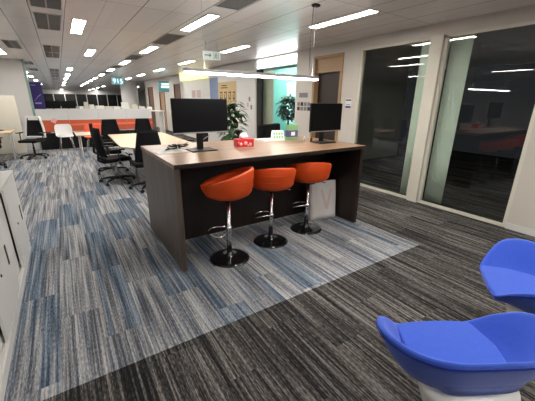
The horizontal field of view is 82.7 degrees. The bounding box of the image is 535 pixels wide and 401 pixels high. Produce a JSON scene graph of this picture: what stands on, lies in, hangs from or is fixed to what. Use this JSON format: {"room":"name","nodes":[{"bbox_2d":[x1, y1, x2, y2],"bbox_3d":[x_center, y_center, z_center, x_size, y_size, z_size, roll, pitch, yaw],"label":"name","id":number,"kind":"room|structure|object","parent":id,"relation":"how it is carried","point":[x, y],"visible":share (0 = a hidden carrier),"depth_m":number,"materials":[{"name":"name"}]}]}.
{"room":"open-plan office","nodes":[
{"label":"open-plan office","id":0,"kind":"room"},
{"bbox_2d":[0,58,40,149],"bbox_3d":[-10.657,-2.196,7.097,8.280,2.600,0.150,-11,22,-31],"label":"wall","id":1,"kind":"structure","parent":0,"point":[12,78],"depth_m":8.89,"materials":[{"name":"white paint"}]},
{"bbox_2d":[21,59,41,148],"bbox_3d":[-7.165,-2.872,9.276,0.058,2.598,0.190,-11,22,-31],"label":"trim","id":2,"kind":"structure","parent":1,"relation":"attached to","point":[22,60],"depth_m":9.06,"materials":[{"name":"green"}]},
{"bbox_2d":[42,89,145,108],"bbox_3d":[-27.075,-13.580,41.106,20.000,2.600,0.100,-11,22,-31],"label":"wall","id":3,"kind":"structure","parent":0,"point":[140,94],"depth_m":42.29,"materials":[{"name":"white paint"}]},
{"bbox_2d":[43,93,53,100],"bbox_3d":[-28.769,-13.196,39.929,1.270,1.670,0.080,-11,22,-31],"label":"window","id":4,"kind":"structure","parent":3,"relation":"in","point":[47,96],"depth_m":39.86,"materials":[{"name":"glass"}]},
{"bbox_2d":[53,93,65,104],"bbox_3d":[-27.706,-13.402,40.592,1.270,1.670,0.080,-11,22,-31],"label":"window","id":5,"kind":"structure","parent":3,"relation":"in","point":[57,96],"depth_m":40.45,"materials":[{"name":"glass"}]},
{"bbox_2d":[65,94,77,106],"bbox_3d":[-26.643,-13.608,41.256,1.270,1.670,0.080,-11,22,-31],"label":"window","id":6,"kind":"structure","parent":3,"relation":"in","point":[68,97],"depth_m":41.19,"materials":[{"name":"glass"}]},
{"bbox_2d":[76,94,86,106],"bbox_3d":[-25.579,-13.815,41.919,1.270,1.670,0.080,-11,22,-31],"label":"window","id":7,"kind":"structure","parent":3,"relation":"in","point":[81,98],"depth_m":41.86,"materials":[{"name":"glass"}]},
{"bbox_2d":[86,94,97,106],"bbox_3d":[-24.516,-14.021,42.582,1.270,1.670,0.080,-11,22,-31],"label":"window","id":8,"kind":"structure","parent":3,"relation":"in","point":[91,98],"depth_m":42.55,"materials":[{"name":"black glass"}]},
{"bbox_2d":[97,94,107,106],"bbox_3d":[-23.453,-14.227,43.245,1.270,1.670,0.080,-11,22,-31],"label":"window","id":9,"kind":"structure","parent":3,"relation":"in","point":[102,98],"depth_m":43.23,"materials":[{"name":"black glass"}]},
{"bbox_2d":[107,94,117,106],"bbox_3d":[-22.389,-14.433,43.908,1.270,1.670,0.080,-11,22,-31],"label":"window","id":10,"kind":"structure","parent":3,"relation":"in","point":[112,98],"depth_m":43.87,"materials":[{"name":"glass"}]},
{"bbox_2d":[117,95,121,106],"bbox_3d":[-21.326,-14.639,44.571,1.270,1.670,0.080,-11,22,-31],"label":"window","id":11,"kind":"structure","parent":3,"relation":"in","point":[119,98],"depth_m":44.38,"materials":[{"name":"glass"}]},
{"bbox_2d":[120,81,138,108],"bbox_3d":[-8.874,-6.334,19.729,1.000,2.600,1.000,-11,22,-31],"label":"column","id":12,"kind":"structure","parent":0,"point":[129,92],"depth_m":19.19,"materials":[{"name":"white paint"}]},
{"bbox_2d":[0,126,534,400],"bbox_3d":[-11.754,-4.819,19.264,20.000,0.050,56.000,-11,22,-31],"label":"floor","id":13,"kind":"structure","parent":0,"point":[107,313],"depth_m":2.62,"materials":[{"name":"carpet"}]},
{"bbox_2d":[0,388,3,400],"bbox_3d":[-1.319,0.841,0.982,0.464,0.860,1.050,-11,22,-31],"label":"storage cabinet","id":14,"kind":"object","parent":13,"relation":"on","point":[1,393],"visible":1,"depth_m":1.62,"materials":[{"name":"white laminate"}]},
{"bbox_2d":[0,137,7,167],"bbox_3d":[-6.321,-1.234,6.801,0.653,1.050,0.651,-7,20,-22],"label":"office chair","id":15,"kind":"object","parent":13,"relation":"on","point":[1,163],"visible":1,"depth_m":6.98,"materials":[{"name":"black plastic"}]},
{"bbox_2d":[0,129,16,159],"bbox_3d":[-7.138,-1.331,7.583,1.400,0.730,1.250,-11,22,-31],"label":"desk","id":16,"kind":"object","parent":13,"relation":"on","point":[6,131],"visible":1,"depth_m":7.94,"materials":[{"name":"brown wood"}]},
{"bbox_2d":[0,218,21,396],"bbox_3d":[-1.893,0.560,1.815,0.464,0.860,1.050,-11,22,-31],"label":"storage cabinet","id":17,"kind":"object","parent":13,"relation":"on","point":[10,294],"visible":1,"depth_m":2.04,"materials":[{"name":"white laminate"}]},
{"bbox_2d":[0,95,26,154],"bbox_3d":[-8.001,-1.940,8.012,2.400,1.600,0.300,-11,22,-31],"label":"partition panel","id":18,"kind":"object","parent":13,"relation":"on","point":[9,115],"visible":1,"depth_m":8.50,"materials":[{"name":"beige"}]},
{"bbox_2d":[0,170,30,296],"bbox_3d":[-2.467,0.279,2.648,0.464,0.860,1.050,-11,22,-31],"label":"storage cabinet","id":19,"kind":"object","parent":13,"relation":"on","point":[11,213],"visible":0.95,"depth_m":2.72,"materials":[{"name":"white laminate"}]},
{"bbox_2d":[15,116,48,159],"bbox_3d":[-6.248,-1.658,8.048,0.653,1.079,0.678,-2,18,-8],"label":"office chair","id":20,"kind":"object","parent":13,"relation":"on","point":[34,127],"visible":1,"depth_m":8.17,"materials":[{"name":"black plastic"}]},
{"bbox_2d":[29,82,50,132],"bbox_3d":[-7.385,-2.804,9.973,0.400,2.030,0.160,-11,22,-31],"label":"banner","id":21,"kind":"object","parent":13,"relation":"on","point":[35,87],"visible":0.36,"depth_m":9.77,"materials":[{"name":"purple fabric"}]},
{"bbox_2d":[34,109,69,131],"bbox_3d":[-6.806,-2.289,9.721,0.864,1.220,0.052,-11,22,-31],"label":"screen","id":22,"kind":"object","parent":13,"relation":"on","point":[46,115],"visible":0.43,"depth_m":9.60,"materials":[{"name":"grey fabric"}]},
{"bbox_2d":[40,133,73,149],"bbox_3d":[-6.723,-1.906,9.714,0.853,0.500,0.214,-11,22,-31],"label":"base cabinet","id":23,"kind":"object","parent":13,"relation":"on","point":[52,141],"visible":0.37,"depth_m":9.60,"materials":[{"name":"black plastic"}]},
{"bbox_2d":[54,124,76,151],"bbox_3d":[-6.210,-1.931,9.350,0.460,0.791,0.483,-14,23,-37],"label":"chair","id":24,"kind":"object","parent":13,"relation":"on","point":[61,130],"visible":1,"depth_m":9.40,"materials":[{"name":"white plastic"}]},
{"bbox_2d":[72,131,92,147],"bbox_3d":[-5.999,-2.047,10.165,0.853,0.500,0.214,-11,22,-31],"label":"base cabinet","id":25,"kind":"object","parent":13,"relation":"on","point":[75,138],"visible":0.26,"depth_m":10.00,"materials":[{"name":"black plastic"}]},
{"bbox_2d":[67,109,99,138],"bbox_3d":[-6.076,-2.426,10.165,0.864,1.220,0.072,-11,22,-31],"label":"screen","id":26,"kind":"object","parent":13,"relation":"on","point":[78,118],"visible":0.7,"depth_m":10.03,"materials":[{"name":"grey fabric"}]},
{"bbox_2d":[74,132,99,161],"bbox_3d":[-4.723,-1.430,8.048,0.520,0.681,0.840,-11,22,-33],"label":"side table","id":27,"kind":"object","parent":13,"relation":"on","point":[78,134],"visible":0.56,"depth_m":7.76,"materials":[{"name":"brown wood"}]},
{"bbox_2d":[84,124,100,151],"bbox_3d":[-5.397,-1.939,9.403,0.460,0.791,0.483,-7,20,-21],"label":"chair","id":28,"kind":"object","parent":13,"relation":"on","point":[86,126],"visible":0.43,"depth_m":9.45,"materials":[{"name":"orange plastic"}]},
{"bbox_2d":[89,123,128,174],"bbox_3d":[-3.423,-1.130,6.588,0.651,1.050,0.653,-9,20,-26],"label":"office chair","id":29,"kind":"object","parent":13,"relation":"on","point":[90,124],"visible":0.6,"depth_m":6.50,"materials":[{"name":"black fabric"}]},
{"bbox_2d":[97,109,127,128],"bbox_3d":[-5.352,-2.567,10.616,0.864,1.220,0.072,-11,22,-31],"label":"screen","id":30,"kind":"object","parent":13,"relation":"on","point":[119,115],"visible":0.73,"depth_m":10.54,"materials":[{"name":"grey fabric"}]},
{"bbox_2d":[91,127,134,185],"bbox_3d":[-2.908,-0.866,5.804,0.653,1.050,0.651,18,25,42],"label":"office chair","id":31,"kind":"object","parent":13,"relation":"on","point":[100,150],"visible":1,"depth_m":5.61,"materials":[{"name":"black fabric"}]},
{"bbox_2d":[101,119,131,163],"bbox_3d":[-3.856,-1.495,7.681,0.653,1.050,0.651,-14,23,-37],"label":"office chair","id":32,"kind":"object","parent":13,"relation":"on","point":[108,126],"visible":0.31,"depth_m":7.75,"materials":[{"name":"black fabric"}]},
{"bbox_2d":[103,130,129,141],"bbox_3d":[-5.275,-2.187,10.617,0.853,0.500,0.214,-11,22,-31],"label":"base cabinet","id":33,"kind":"object","parent":13,"relation":"on","point":[121,131],"visible":0.19,"depth_m":10.61,"materials":[{"name":"black plastic"}]},
{"bbox_2d":[125,109,152,128],"bbox_3d":[-4.628,-2.707,11.068,0.864,1.220,0.072,-11,22,-31],"label":"screen","id":34,"kind":"object","parent":13,"relation":"on","point":[131,114],"visible":0.75,"depth_m":10.90,"materials":[{"name":"grey fabric"}]},
{"bbox_2d":[132,118,151,133],"bbox_3d":[-3.278,-1.644,8.155,0.653,1.050,0.651,-8,20,-24],"label":"office chair","id":35,"kind":"object","parent":13,"relation":"on","point":[141,124],"visible":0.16,"depth_m":8.28,"materials":[{"name":"black fabric"}]},
{"bbox_2d":[125,130,160,192],"bbox_3d":[-2.172,-0.729,5.413,0.653,1.050,0.651,-13,22,-35],"label":"office chair","id":36,"kind":"object","parent":13,"relation":"on","point":[143,138],"visible":0.49,"depth_m":5.09,"materials":[{"name":"black fabric"}]},
{"bbox_2d":[108,132,191,182],"bbox_3d":[-2.623,-0.987,6.695,1.320,0.730,2.580,-11,22,-31],"label":"meeting table","id":37,"kind":"object","parent":13,"relation":"on","point":[128,141],"visible":0.56,"depth_m":6.37,"materials":[{"name":"beige wood"}]},
{"bbox_2d":[151,110,165,133],"bbox_3d":[-5.766,-2.767,11.353,3.700,1.130,0.700,-11,22,-31],"label":"desk","id":38,"kind":"object","parent":13,"relation":"on","point":[160,112],"visible":0.33,"depth_m":12.13,"materials":[{"name":"white laminate"}]},
{"bbox_2d":[45,101,60,108],"bbox_3d":[-7.214,-3.183,10.233,0.420,0.330,0.130,-11,22,-31],"label":"monitor","id":39,"kind":"object","parent":38,"relation":"on","point":[49,104],"visible":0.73,"depth_m":10.20,"materials":[{"name":"black"}]},
{"bbox_2d":[60,101,75,108],"bbox_3d":[-6.847,-3.254,10.462,0.420,0.330,0.130,-14,23,-37],"label":"monitor","id":40,"kind":"object","parent":38,"relation":"on","point":[64,104],"visible":0.88,"depth_m":10.42,"materials":[{"name":"black"}]},
{"bbox_2d":[121,102,128,108],"bbox_3d":[-5.312,-3.512,11.351,0.237,0.298,0.240,-11,22,-31],"label":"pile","id":41,"kind":"object","parent":38,"relation":"on","point":[124,105],"visible":0.76,"depth_m":11.24,"materials":[{"name":"white"}]},
{"bbox_2d":[186,133,207,141],"bbox_3d":[-1.645,-1.155,6.726,0.651,1.050,0.653,-14,23,-37],"label":"office chair","id":42,"kind":"object","parent":13,"relation":"on","point":[204,134],"visible":0.06,"depth_m":6.79,"materials":[{"name":"black plastic"}]},
{"bbox_2d":[200,166,253,267],"bbox_3d":[-0.384,0.140,2.996,0.511,0.953,0.548,3,18,8],"label":"bar stool","id":43,"kind":"object","parent":13,"relation":"on","point":[236,184],"visible":1,"depth_m":2.96,"materials":[{"name":"orange leather"}]},
{"bbox_2d":[218,102,250,140],"bbox_3d":[-0.687,-1.164,6.035,0.733,1.522,0.671,-11,22,-31],"label":"potted plant","id":44,"kind":"object","parent":13,"relation":"on","point":[234,105],"visible":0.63,"depth_m":5.80,"materials":[{"name":"green plant"}]},
{"bbox_2d":[141,136,365,271],"bbox_3d":[-0.131,-0.171,3.829,2.405,1.028,1.289,-11,22,-31],"label":"bar-height table","id":45,"kind":"object","parent":13,"relation":"on","point":[179,210],"visible":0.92,"depth_m":3.52,"materials":[{"name":"brown wood"}]},
{"bbox_2d":[152,148,188,153],"bbox_3d":[-1.024,-0.519,3.203,0.320,0.004,0.240,-13,23,-36],"label":"paper sheet","id":46,"kind":"object","parent":45,"relation":"on","point":[180,149],"visible":0.93,"depth_m":3.18,"materials":[{"name":"white"}]},
{"bbox_2d":[165,142,188,149],"bbox_3d":[-0.972,-0.582,3.268,0.274,0.070,0.110,-11,22,-31],"label":"cable","id":47,"kind":"object","parent":46,"relation":"on","point":[185,144],"visible":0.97,"depth_m":3.25,"materials":[{"name":"black plastic"}]},
{"bbox_2d":[170,98,227,152],"bbox_3d":[-0.713,-0.799,3.222,0.600,0.532,0.220,-11,22,-31],"label":"monitor","id":48,"kind":"object","parent":45,"relation":"on","point":[189,115],"visible":1,"depth_m":3.16,"materials":[{"name":"black plastic"}]},
{"bbox_2d":[234,133,253,146],"bbox_3d":[-0.281,-0.721,3.596,0.210,0.159,0.121,-9,20,-26],"label":"tissue box","id":49,"kind":"object","parent":45,"relation":"on","point":[243,140],"visible":1,"depth_m":3.56,"materials":[{"name":"red cardboard"}]},
{"bbox_2d":[255,138,273,140],"bbox_3d":[-0.037,-0.841,4.203,0.180,0.012,0.220,-17,25,-42],"label":"paper stack","id":50,"kind":"object","parent":45,"relation":"on","point":[259,139],"visible":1,"depth_m":4.17,"materials":[{"name":"white"}]},
{"bbox_2d":[271,130,283,139],"bbox_3d":[0.139,-0.908,4.226,0.170,0.130,0.100,-6,19,-18],"label":"desk calendar","id":51,"kind":"object","parent":45,"relation":"on","point":[275,134],"visible":0.99,"depth_m":4.20,"materials":[{"name":"white paper"}]},
{"bbox_2d":[285,124,297,139],"bbox_3d":[0.343,-0.973,4.318,0.156,0.200,0.088,-8,20,-24],"label":"carton","id":52,"kind":"object","parent":45,"relation":"on","point":[291,132],"visible":0.99,"depth_m":4.28,"materials":[{"name":"green cardboard"}]},
{"bbox_2d":[309,103,342,143],"bbox_3d":[0.741,-1.011,3.976,0.560,0.495,0.220,-12,22,-34],"label":"monitor","id":53,"kind":"object","parent":45,"relation":"on","point":[324,117],"visible":0.99,"depth_m":3.92,"materials":[{"name":"black plastic"}]},
{"bbox_2d":[258,123,279,137],"bbox_3d":[0.232,-0.891,5.881,0.620,1.120,0.600,14,22,35],"label":"armchair","id":54,"kind":"object","parent":13,"relation":"on","point":[264,130],"visible":0.19,"depth_m":5.73,"materials":[{"name":"black fabric"}]},
{"bbox_2d":[253,168,295,248],"bbox_3d":[0.041,0.036,3.392,0.532,0.911,0.495,-4,19,-13],"label":"bar stool","id":55,"kind":"object","parent":13,"relation":"on","point":[271,180],"visible":0.95,"depth_m":3.15,"materials":[{"name":"orange plastic"}]},
{"bbox_2d":[270,67,296,136],"bbox_3d":[0.362,-2.815,9.604,0.050,2.450,1.950,-11,22,-31],"label":"wall panel","id":56,"kind":"object","parent":13,"relation":"on","point":[280,85],"visible":0.14,"depth_m":9.38,"materials":[{"name":"teal"}]},
{"bbox_2d":[286,82,295,123],"bbox_3d":[0.715,-2.850,8.921,0.040,1.150,0.460,-11,22,-31],"label":"board","id":57,"kind":"object","parent":56,"relation":"attached to","point":[291,87],"visible":0.36,"depth_m":8.84,"materials":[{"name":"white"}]},
{"bbox_2d":[275,94,294,124],"bbox_3d":[0.595,-2.085,8.543,0.752,1.731,0.769,17,24,41],"label":"potted plant","id":58,"kind":"object","parent":13,"relation":"on","point":[290,101],"visible":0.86,"depth_m":8.28,"materials":[{"name":"green plant"}]},
{"bbox_2d":[287,162,331,234],"bbox_3d":[0.494,-0.070,3.744,0.532,0.902,0.495,-2,18,-7],"label":"bar stool","id":59,"kind":"object","parent":13,"relation":"on","point":[310,173],"visible":0.94,"depth_m":3.50,"materials":[{"name":"orange plastic"}]},
{"bbox_2d":[308,180,335,220],"bbox_3d":[0.753,-0.006,4.172,0.410,0.520,0.121,-8,20,-24],"label":"paper bag","id":60,"kind":"object","parent":13,"relation":"on","point":[322,196],"visible":0.92,"depth_m":4.15,"materials":[{"name":"white paper"}]},
{"bbox_2d":[321,188,331,208],"bbox_3d":[0.808,-0.021,4.155,0.190,0.280,0.036,-8,20,-24],"label":"print","id":61,"kind":"object","parent":60,"relation":"attached to","point":[326,193],"depth_m":4.16,"materials":[{"name":"grey paper"}]},
{"bbox_2d":[376,312,534,400],"bbox_3d":[0.898,0.838,1.460,0.816,0.614,0.490,0,18,-3],"label":"lounge chair","id":62,"kind":"object","parent":13,"relation":"on","point":[491,357],"visible":1,"depth_m":1.40,"materials":[{"name":"blue plastic"}]},
{"bbox_2d":[479,238,534,313],"bbox_3d":[1.712,0.671,2.026,0.490,0.596,0.816,8,20,21],"label":"lounge chair","id":63,"kind":"object","parent":13,"relation":"on","point":[507,270],"visible":0.83,"depth_m":2.14,"materials":[{"name":"blue plastic"}]},
{"bbox_2d":[0,0,534,91],"bbox_3d":[-11.725,-7.335,18.435,20.000,0.050,56.000,-11,22,-31],"label":"ceiling","id":64,"kind":"structure","parent":0,"point":[117,30],"depth_m":5.02,"materials":[{"name":"paint"}]},
{"bbox_2d":[0,39,21,48],"bbox_3d":[-5.319,-3.246,6.332,0.260,0.009,1.200,-11,22,-31],"label":"ceiling vent","id":65,"kind":"object","parent":64,"relation":"in","point":[8,43],"visible":1,"depth_m":6.30,"materials":[{"name":"grey metal"}]},
{"bbox_2d":[24,61,34,64],"bbox_3d":[-7.588,-4.356,9.624,0.300,0.009,1.100,-11,22,-31],"label":"ceiling vent","id":66,"kind":"object","parent":64,"relation":"in","point":[25,62],"visible":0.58,"depth_m":9.51,"materials":[{"name":"grey"}]},
{"bbox_2d":[29,0,61,9],"bbox_3d":[-2.393,-2.204,3.267,0.320,0.009,1.140,-11,22,-31],"label":"ceiling vent","id":67,"kind":"object","parent":64,"relation":"in","point":[51,4],"visible":1,"depth_m":3.56,"materials":[{"name":"grey metal"}]},
{"bbox_2d":[32,12,61,30],"bbox_3d":[-3.202,-2.600,4.441,0.320,0.009,1.140,-11,22,-31],"label":"ceiling vent","id":68,"kind":"object","parent":64,"relation":"in","point":[42,20],"visible":1,"depth_m":4.37,"materials":[{"name":"grey metal"}]},
{"bbox_2d":[42,45,59,52],"bbox_3d":[-4.862,-3.412,6.849,0.320,0.009,1.130,-11,22,-31],"label":"ceiling vent","id":69,"kind":"object","parent":64,"relation":"in","point":[47,48],"visible":1,"depth_m":6.77,"materials":[{"name":"grey"}]},
{"bbox_2d":[44,52,59,57],"bbox_3d":[-5.553,-3.750,7.853,0.320,0.009,1.140,-11,22,-31],"label":"ceiling vent","id":70,"kind":"object","parent":64,"relation":"in","point":[47,54],"visible":0.99,"depth_m":7.85,"materials":[{"name":"grey"}]},
{"bbox_2d":[70,18,86,33],"bbox_3d":[-2.936,-2.680,4.698,0.174,0.012,1.124,-11,22,-31],"label":"recessed light","id":71,"kind":"object","parent":64,"relation":"in","point":[77,25],"visible":1,"depth_m":4.61,"materials":[{"name":"grey plastic"}]},
{"bbox_2d":[71,19,78,32],"bbox_3d":[-2.970,-2.674,4.677,0.069,0.008,1.100,-11,22,-31],"label":"diffuser","id":72,"kind":"object","parent":71,"relation":"attached to","point":[75,22],"depth_m":4.64,"materials":[{"name":"white"}]},
{"bbox_2d":[77,20,84,33],"bbox_3d":[-2.902,-2.687,4.719,0.069,0.008,1.100,-11,22,-31],"label":"diffuser","id":73,"kind":"object","parent":71,"relation":"attached to","point":[80,23],"depth_m":4.64,"materials":[{"name":"white"}]},
{"bbox_2d":[84,49,95,55],"bbox_3d":[-4.291,-3.566,7.342,0.174,0.012,1.174,-11,22,-31],"label":"recessed light","id":74,"kind":"object","parent":64,"relation":"in","point":[89,52],"visible":0.99,"depth_m":7.27,"materials":[{"name":"grey"}]},
{"bbox_2d":[110,65,122,67],"bbox_3d":[-5.229,-4.627,10.528,0.320,0.008,1.100,-11,22,-31],"label":"ceiling vent","id":75,"kind":"object","parent":64,"relation":"in","point":[113,66],"visible":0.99,"depth_m":10.39,"materials":[{"name":"grey"}]},
{"bbox_2d":[111,75,123,84],"bbox_3d":[-7.081,-5.701,14.369,0.540,0.410,0.046,-11,22,-31],"label":"hanging sign","id":76,"kind":"object","parent":64,"relation":"hanging from","point":[115,80],"visible":1,"depth_m":14.36,"materials":[{"name":"teal"}]},
{"bbox_2d":[125,55,143,59],"bbox_3d":[-3.535,-3.798,8.068,0.320,0.008,1.000,-11,22,-31],"label":"ceiling vent","id":77,"kind":"object","parent":64,"relation":"in","point":[133,57],"visible":1,"depth_m":8.07,"materials":[{"name":"grey"}]},
{"bbox_2d":[139,46,157,53],"bbox_3d":[-2.679,-3.378,6.827,0.164,0.010,1.154,-11,22,-31],"label":"recessed light","id":78,"kind":"object","parent":64,"relation":"in","point":[150,48],"visible":1,"depth_m":6.73,"materials":[{"name":"grey"}]},
{"bbox_2d":[140,47,156,52],"bbox_3d":[-2.679,-3.378,6.827,0.140,0.008,1.130,-11,22,-31],"label":"diffuser","id":79,"kind":"object","parent":78,"relation":"attached to","point":[148,49],"depth_m":6.75,"materials":[{"name":"white"}]},
{"bbox_2d":[158,76,168,91],"bbox_3d":[-4.984,-5.625,14.707,0.600,0.720,0.064,-11,22,-31],"label":"sign","id":80,"kind":"object","parent":64,"relation":"hanging from","point":[163,86],"visible":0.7,"depth_m":14.68,"materials":[{"name":"teal"}]},
{"bbox_2d":[161,83,168,87],"bbox_3d":[-4.939,-5.561,14.721,0.410,0.210,0.004,-11,22,-31],"label":"picture","id":81,"kind":"object","parent":80,"relation":"attached to","point":[163,85],"depth_m":14.71,"materials":[{"name":"white"}]},
{"bbox_2d":[152,33,184,44],"bbox_3d":[-1.856,-2.977,5.632,0.320,0.008,1.120,-11,22,-31],"label":"ceiling vent","id":82,"kind":"object","parent":64,"relation":"in","point":[167,39],"visible":1,"depth_m":5.59,"materials":[{"name":"grey metal"}]},
{"bbox_2d":[179,60,193,64],"bbox_3d":[-2.426,-4.113,9.066,0.164,0.010,1.144,-11,22,-31],"label":"recessed light","id":83,"kind":"object","parent":64,"relation":"in","point":[189,61],"visible":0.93,"depth_m":9.01,"materials":[{"name":"grey"}]},
{"bbox_2d":[180,14,219,31],"bbox_3d":[-1.006,-2.560,4.399,0.164,0.010,1.154,-11,22,-31],"label":"recessed light","id":84,"kind":"object","parent":64,"relation":"in","point":[207,18],"visible":1,"depth_m":4.32,"materials":[{"name":"grey plastic"}]},
{"bbox_2d":[203,42,220,60],"bbox_3d":[-1.074,-2.876,5.846,0.360,0.315,0.035,-11,22,-31],"label":"exit sign","id":85,"kind":"object","parent":64,"relation":"hanging from","point":[209,55],"visible":1,"depth_m":5.86,"materials":[{"name":"white plastic"}]},
{"bbox_2d":[221,45,249,52],"bbox_3d":[-0.721,-3.278,6.590,0.164,0.010,1.144,-11,22,-31],"label":"recessed light","id":86,"kind":"object","parent":64,"relation":"in","point":[242,46],"visible":0.94,"depth_m":6.50,"materials":[{"name":"grey"}]},
{"bbox_2d":[214,0,259,10],"bbox_3d":[-0.194,-2.164,3.220,0.320,0.008,1.080,-11,22,-31],"label":"ceiling vent","id":87,"kind":"object","parent":64,"relation":"in","point":[237,5],"visible":1,"depth_m":3.49,"materials":[{"name":"grey metal"}]},
{"bbox_2d":[182,3,319,80],"bbox_3d":[-0.086,-1.734,3.200,1.680,0.810,0.070,-11,22,-31],"label":"pendant light","id":88,"kind":"object","parent":64,"relation":"hanging from","point":[316,5],"visible":1,"depth_m":3.26,"materials":[{"name":"silver metal"}]},
{"bbox_2d":[184,71,317,80],"bbox_3d":[-0.091,-1.356,3.324,1.660,0.015,0.060,-11,22,-31],"label":"diffuser","id":89,"kind":"object","parent":88,"relation":"attached to","point":[227,73],"depth_m":3.26,"materials":[{"name":"white plastic"}]},
{"bbox_2d":[308,9,379,28],"bbox_3d":[0.985,-2.444,4.115,0.164,0.010,1.144,-11,22,-31],"label":"recessed light","id":90,"kind":"object","parent":64,"relation":"in","point":[369,11],"visible":1,"depth_m":4.02,"materials":[{"name":"grey plastic"}]},
{"bbox_2d":[144,4,534,229],"bbox_3d":[2.163,-3.170,10.504,6.380,2.600,26.000,-11,22,-31],"label":"wall","id":91,"kind":"structure","parent":0,"point":[522,211],"depth_m":6.62,"materials":[{"name":"paint"}]},
{"bbox_2d":[147,87,155,125],"bbox_3d":[-6.861,-5.610,18.210,0.150,2.220,1.160,-11,22,-31],"label":"door","id":92,"kind":"structure","parent":91,"relation":"in","point":[150,89],"depth_m":18.23,"materials":[{"name":"brown wood"}]},
{"bbox_2d":[158,89,167,129],"bbox_3d":[-5.535,-4.962,16.286,0.150,2.220,1.010,-11,22,-31],"label":"door","id":93,"kind":"structure","parent":91,"relation":"in","point":[161,94],"depth_m":16.29,"materials":[{"name":"brown wood"}]},
{"bbox_2d":[173,83,180,97],"bbox_3d":[-4.100,-4.260,14.203,0.150,2.220,0.900,-11,22,-31],"label":"door","id":94,"kind":"structure","parent":91,"relation":"in","point":[177,94],"depth_m":14.01,"materials":[{"name":"brown wood"}]},
{"bbox_2d":[179,68,208,80],"bbox_3d":[-2.914,-4.867,11.841,0.146,0.316,2.780,-11,22,-31],"label":"light","id":95,"kind":"object","parent":91,"relation":"attached to","point":[183,76],"visible":0.79,"depth_m":11.79,"materials":[{"name":"beige plastic"}]},
{"bbox_2d":[197,90,200,97],"bbox_3d":[-2.676,-4.143,11.820,0.005,0.280,0.400,-11,22,-31],"label":"wall picture","id":96,"kind":"object","parent":91,"relation":"attached to","point":[198,91],"visible":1,"depth_m":11.79,"materials":[{"name":"pink"}]},
{"bbox_2d":[209,77,217,98],"bbox_3d":[-1.874,-3.775,10.651,0.002,0.970,0.710,-11,22,-31],"label":"poster","id":97,"kind":"object","parent":91,"relation":"attached to","point":[213,82],"visible":0.64,"depth_m":10.60,"materials":[{"name":"blue paper"}]},
{"bbox_2d":[183,59,255,141],"bbox_3d":[-1.984,-3.369,10.970,0.012,2.596,6.020,-11,22,-31],"label":"wall","id":98,"kind":"structure","parent":91,"relation":"attached to","point":[245,86],"depth_m":9.17,"materials":[{"name":"white paint"}]},
{"bbox_2d":[218,81,236,103],"bbox_3d":[-1.317,-3.448,9.853,0.007,0.740,1.320,-11,22,-31],"label":"poster","id":99,"kind":"object","parent":91,"relation":"attached to","point":[226,90],"visible":0.88,"depth_m":9.76,"materials":[{"name":"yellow paper"}]},
{"bbox_2d":[256,63,296,137],"bbox_3d":[0.199,-2.313,7.896,0.110,2.560,1.770,-11,22,-31],"label":"window","id":100,"kind":"structure","parent":91,"relation":"in","point":[260,81],"depth_m":8.33,"materials":[{"name":"glass"}]},
{"bbox_2d":[263,70,273,123],"bbox_3d":[0.004,-2.799,8.407,0.015,1.440,0.555,-11,22,-31],"label":"roller blind","id":101,"kind":"object","parent":100,"relation":"attached to","point":[268,82],"visible":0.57,"depth_m":8.37,"materials":[{"name":"beige fabric"}]},
{"bbox_2d":[257,53,296,68],"bbox_3d":[0.225,-3.421,7.509,0.090,0.203,1.700,-11,22,-31],"label":"light strip","id":102,"kind":"object","parent":100,"relation":"attached to","point":[292,58],"visible":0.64,"depth_m":7.39,"materials":[{"name":"white plastic"}]},
{"bbox_2d":[299,93,307,97],"bbox_3d":[0.806,-2.361,6.817,0.003,0.100,0.300,-11,22,-31],"label":"notice","id":103,"kind":"object","parent":91,"relation":"attached to","point":[301,95],"visible":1,"depth_m":6.82,"materials":[{"name":"grey"}]},
{"bbox_2d":[309,52,344,140],"bbox_3d":[1.242,-1.741,6.420,0.150,2.420,0.840,-11,22,-31],"label":"door","id":104,"kind":"structure","parent":91,"relation":"in","point":[327,89],"depth_m":6.24,"materials":[{"name":"brown wood"}]},
{"bbox_2d":[345,99,351,107],"bbox_3d":[1.540,-1.850,5.794,0.008,0.175,0.140,-11,22,-31],"label":"door sign","id":105,"kind":"object","parent":91,"relation":"attached to","point":[348,101],"visible":1,"depth_m":5.79,"materials":[{"name":"white paper"}]},
{"bbox_2d":[352,37,432,198],"bbox_3d":[2.031,-1.356,5.246,0.060,2.440,1.310,-11,22,-31],"label":"window","id":106,"kind":"structure","parent":91,"relation":"in","point":[363,50],"depth_m":5.34,"materials":[{"name":"beige"}]},
{"bbox_2d":[400,41,430,193],"bbox_3d":[2.421,-1.244,4.904,0.039,2.390,0.244,-11,22,-31],"label":"curtain","id":107,"kind":"object","parent":91,"relation":"hanging from","point":[425,45],"visible":0.48,"depth_m":4.90,"materials":[{"name":"white fabric"}]},
{"bbox_2d":[406,34,445,201],"bbox_3d":[2.429,-1.159,4.660,0.130,2.440,0.160,-11,22,-31],"label":"trim","id":108,"kind":"structure","parent":91,"relation":"attached to","point":[437,46],"depth_m":4.57,"materials":[{"name":"beige"}]},
{"bbox_2d":[424,34,474,203],"bbox_3d":[2.672,-1.121,4.539,0.039,2.390,0.284,-11,22,-31],"label":"curtain","id":109,"kind":"object","parent":91,"relation":"hanging from","point":[461,47],"visible":0.87,"depth_m":4.49,"materials":[{"name":"white fabric"}]},
{"bbox_2d":[417,20,534,226],"bbox_3d":[2.816,-0.973,4.108,0.060,2.440,1.240,-11,22,-31],"label":"window","id":110,"kind":"structure","parent":91,"relation":"in","point":[448,37],"depth_m":4.23,"materials":[{"name":"beige"}]},
{"bbox_2d":[505,222,534,236],"bbox_3d":[4.841,1.172,1.437,0.011,0.080,6.360,-11,22,-31],"label":"baseboard","id":111,"kind":"structure","parent":91,"relation":"attached to","point":[524,230],"depth_m":3.83,"materials":[{"name":"white paint"}]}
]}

